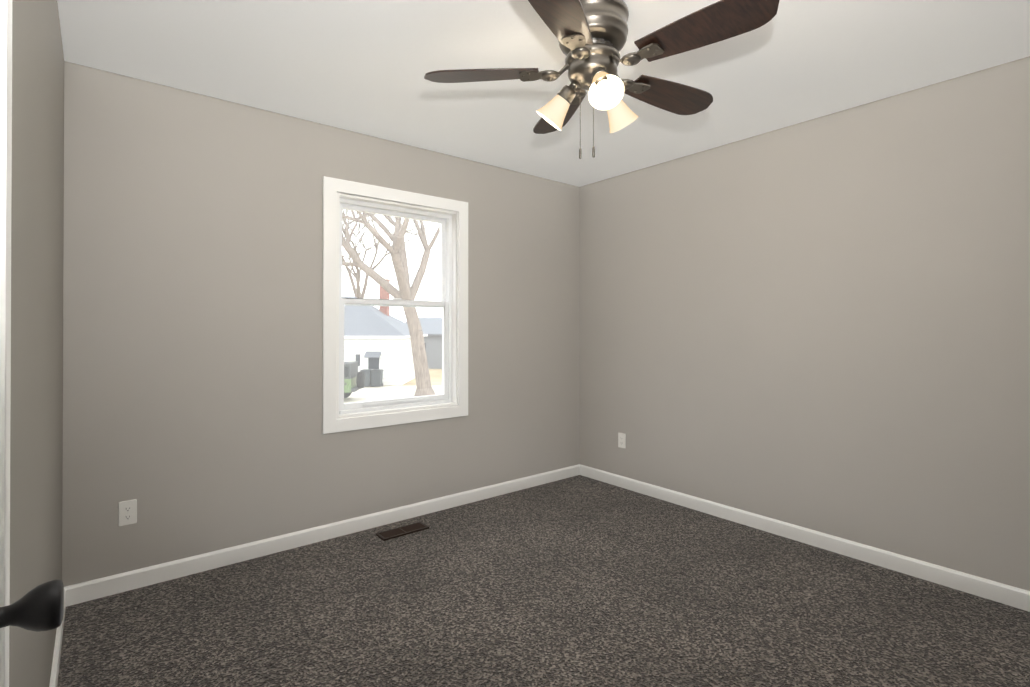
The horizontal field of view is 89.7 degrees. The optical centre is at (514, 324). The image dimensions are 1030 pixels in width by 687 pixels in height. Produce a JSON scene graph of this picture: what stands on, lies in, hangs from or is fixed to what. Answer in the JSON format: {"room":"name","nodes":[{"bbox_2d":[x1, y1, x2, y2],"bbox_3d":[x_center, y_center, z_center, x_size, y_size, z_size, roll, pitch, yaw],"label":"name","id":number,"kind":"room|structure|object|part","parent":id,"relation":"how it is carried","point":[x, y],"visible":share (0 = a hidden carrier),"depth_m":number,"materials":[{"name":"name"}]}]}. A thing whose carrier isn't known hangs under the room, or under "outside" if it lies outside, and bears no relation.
{"room":"empty bedroom","nodes":[
{"label":"empty bedroom","id":0,"kind":"room"},
{"bbox_2d":[0,579,63,631],"bbox_3d":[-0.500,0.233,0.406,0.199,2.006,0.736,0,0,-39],"label":"door knob","id":1,"kind":"object","parent":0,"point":[39,608],"depth_m":0.67,"materials":[{"name":"black metal"}]},
{"bbox_2d":[9,0,63,686],"bbox_3d":[-1.071,0.031,1.032,0.140,2.440,3.190,0,0,-39],"label":"wall","id":2,"kind":"structure","parent":0,"point":[36,409],"depth_m":1.26,"materials":[{"name":"beige paint"}]},
{"bbox_2d":[0,0,11,686],"bbox_3d":[-0.533,0.201,0.379,0.155,2.093,0.880,0,0,-39],"label":"door frame","id":3,"kind":"structure","parent":2,"relation":"attached to","point":[5,172],"depth_m":0.73,"materials":[{"name":"white wood"}]},
{"bbox_2d":[49,585,72,686],"bbox_3d":[-1.375,1.210,1.523,0.013,0.086,1.960,0,0,-39],"label":"baseboard","id":4,"kind":"structure","parent":2,"relation":"attached to","point":[68,590],"depth_m":1.93,"materials":[{"name":"white wood"}]},
{"bbox_2d":[62,61,579,586],"bbox_3d":[-0.780,0.043,3.410,3.587,2.440,0.140,0,0,-39],"label":"wall","id":5,"kind":"structure","parent":0,"point":[192,321],"depth_m":2.77,"materials":[{"name":"beige paint"}]},
{"bbox_2d":[118,499,136,525],"bbox_3d":[-1.836,0.892,2.455,0.070,0.115,0.008,0,0,-39],"label":"electrical outlet","id":6,"kind":"object","parent":5,"relation":"attached to","point":[127,513],"visible":1,"depth_m":2.45,"materials":[{"name":"white plastic"}]},
{"bbox_2d":[73,464,580,604],"bbox_3d":[-0.732,1.219,3.345,3.307,0.086,0.013,0,0,-39],"label":"baseboard","id":7,"kind":"structure","parent":5,"relation":"attached to","point":[130,580],"depth_m":2.90,"materials":[{"name":"white wood"}]},
{"bbox_2d":[322,176,467,433],"bbox_3d":[-0.772,-0.114,3.404,1.016,1.509,0.152,0,0,-39],"label":"window","id":8,"kind":"structure","parent":5,"relation":"in","point":[335,190],"depth_m":3.37,"materials":[{"name":"white"}]},
{"bbox_3d":[-0.789,-0.114,3.425,0.824,1.320,0.097,0,0,-39],"label":"vinyl window frame","id":9,"kind":"part","parent":8,"relation":"part of","materials":[{"name":"white plastic"}]},
{"bbox_2d":[57,475,1029,686],"bbox_3d":[0.224,1.286,2.165,3.587,0.060,3.330,0,0,-39],"label":"floor","id":10,"kind":"structure","parent":0,"point":[579,581],"depth_m":2.25,"materials":[{"name":"carpet"}]},
{"bbox_2d":[376,522,428,540],"bbox_3d":[-0.683,1.256,3.156,0.300,0.010,0.115,0,0,-39],"label":"air vent register","id":11,"kind":"object","parent":10,"relation":"on","point":[401,531],"visible":0.98,"depth_m":3.14,"materials":[{"name":"brown metal"}]},
{"bbox_2d":[57,0,1029,186],"bbox_3d":[0.224,-1.224,2.177,3.587,0.080,3.330,0,0,-39],"label":"ceiling","id":12,"kind":"structure","parent":0,"point":[362,66],"depth_m":2.33,"materials":[{"name":"white paint"}]},
{"bbox_2d":[424,0,779,158],"bbox_3d":[0.338,-0.902,1.975,1.232,0.565,1.237,0,0,-39],"label":"ceiling fan","id":13,"kind":"object","parent":12,"relation":"hanging from","point":[591,35],"visible":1,"depth_m":1.86,"materials":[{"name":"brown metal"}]},
{"bbox_3d":[0.322,-0.832,2.000,0.378,0.134,0.411,0,0,-39],"label":"lamp shade","id":14,"kind":"part","parent":13,"relation":"part of","materials":[{"name":"white glass"}]},
{"bbox_2d":[580,56,1029,590],"bbox_3d":[1.607,0.041,3.201,0.140,2.440,3.190,0,0,-39],"label":"wall","id":15,"kind":"structure","parent":0,"point":[821,324],"depth_m":2.86,"materials":[{"name":"beige paint"}]},
{"bbox_2d":[618,433,625,447],"bbox_3d":[0.832,0.902,4.036,0.008,0.115,0.070,0,0,-39],"label":"electrical outlet","id":16,"kind":"object","parent":15,"relation":"attached to","point":[621,440],"visible":1,"depth_m":4.03,"materials":[{"name":"white plastic"}]},
{"bbox_2d":[581,465,1029,611],"bbox_3d":[1.521,1.218,3.180,0.013,0.086,3.030,0,0,-39],"label":"baseboard","id":17,"kind":"structure","parent":15,"relation":"attached to","point":[1002,593],"depth_m":2.84,"materials":[{"name":"white wood"}]},
{"label":"outside","id":18,"kind":"structure","parent":0,"visible":0},
{"bbox_2d":[383,369,441,385],"bbox_3d":[-29.951,4.189,100.321,200.000,0.300,186.400,0,0,-39],"label":"ground","id":19,"kind":"structure","parent":18,"point":[434,375],"depth_m":34.53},
{"bbox_2d":[342,209,424,297],"bbox_3d":[-15.325,-4.691,50.785,12.829,17.072,16.790,0,0,-39],"label":"tree","id":20,"kind":"object","parent":19,"relation":"on","point":[356,289],"depth_m":52.43,"materials":[{"name":"brown plant"}]},
{"bbox_2d":[342,279,427,384],"bbox_3d":[-14.975,0.270,35.397,16.611,6.900,8.800,0,0,-1],"label":"house","id":21,"kind":"structure","parent":19,"relation":"on","point":[382,327],"depth_m":31.59,"materials":[{"name":"white"}]},
{"bbox_2d":[342,210,439,395],"bbox_3d":[-7.257,-4.401,27.801,15.199,16.379,12.868,0,0,-39],"label":"tree","id":22,"kind":"object","parent":19,"relation":"on","point":[417,352],"depth_m":26.45,"materials":[{"name":"brown plant"}]},
{"bbox_2d":[344,386,441,402],"bbox_3d":[-9.842,3.658,24.896,30.000,0.020,12.700,0,0,-1],"label":"driveway","id":23,"kind":"structure","parent":19,"relation":"on","point":[385,390],"depth_m":28.01,"materials":[{"name":"beige concrete"}]},
{"bbox_2d":[344,361,364,397],"bbox_3d":[-9.666,2.745,24.964,4.680,1.834,1.882,0,0,-5],"label":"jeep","id":24,"kind":"object","parent":23,"relation":"on","point":[353,379],"depth_m":24.68,"materials":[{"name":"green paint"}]},
{"bbox_2d":[360,369,382,385],"bbox_3d":[-8.475,3.162,30.671,1.223,1.030,0.728,0,0,-1],"label":"trash bins","id":25,"kind":"object","parent":23,"relation":"on","point":[372,381],"depth_m":30.37,"materials":[{"name":"grey plastic"}]},
{"bbox_2d":[405,318,441,368],"bbox_3d":[-5.088,1.556,47.892,9.600,4.450,7.600,0,0,-1],"label":"house","id":26,"kind":"structure","parent":19,"relation":"on","point":[438,328],"depth_m":44.37,"materials":[{"name":"grey"}]}
]}

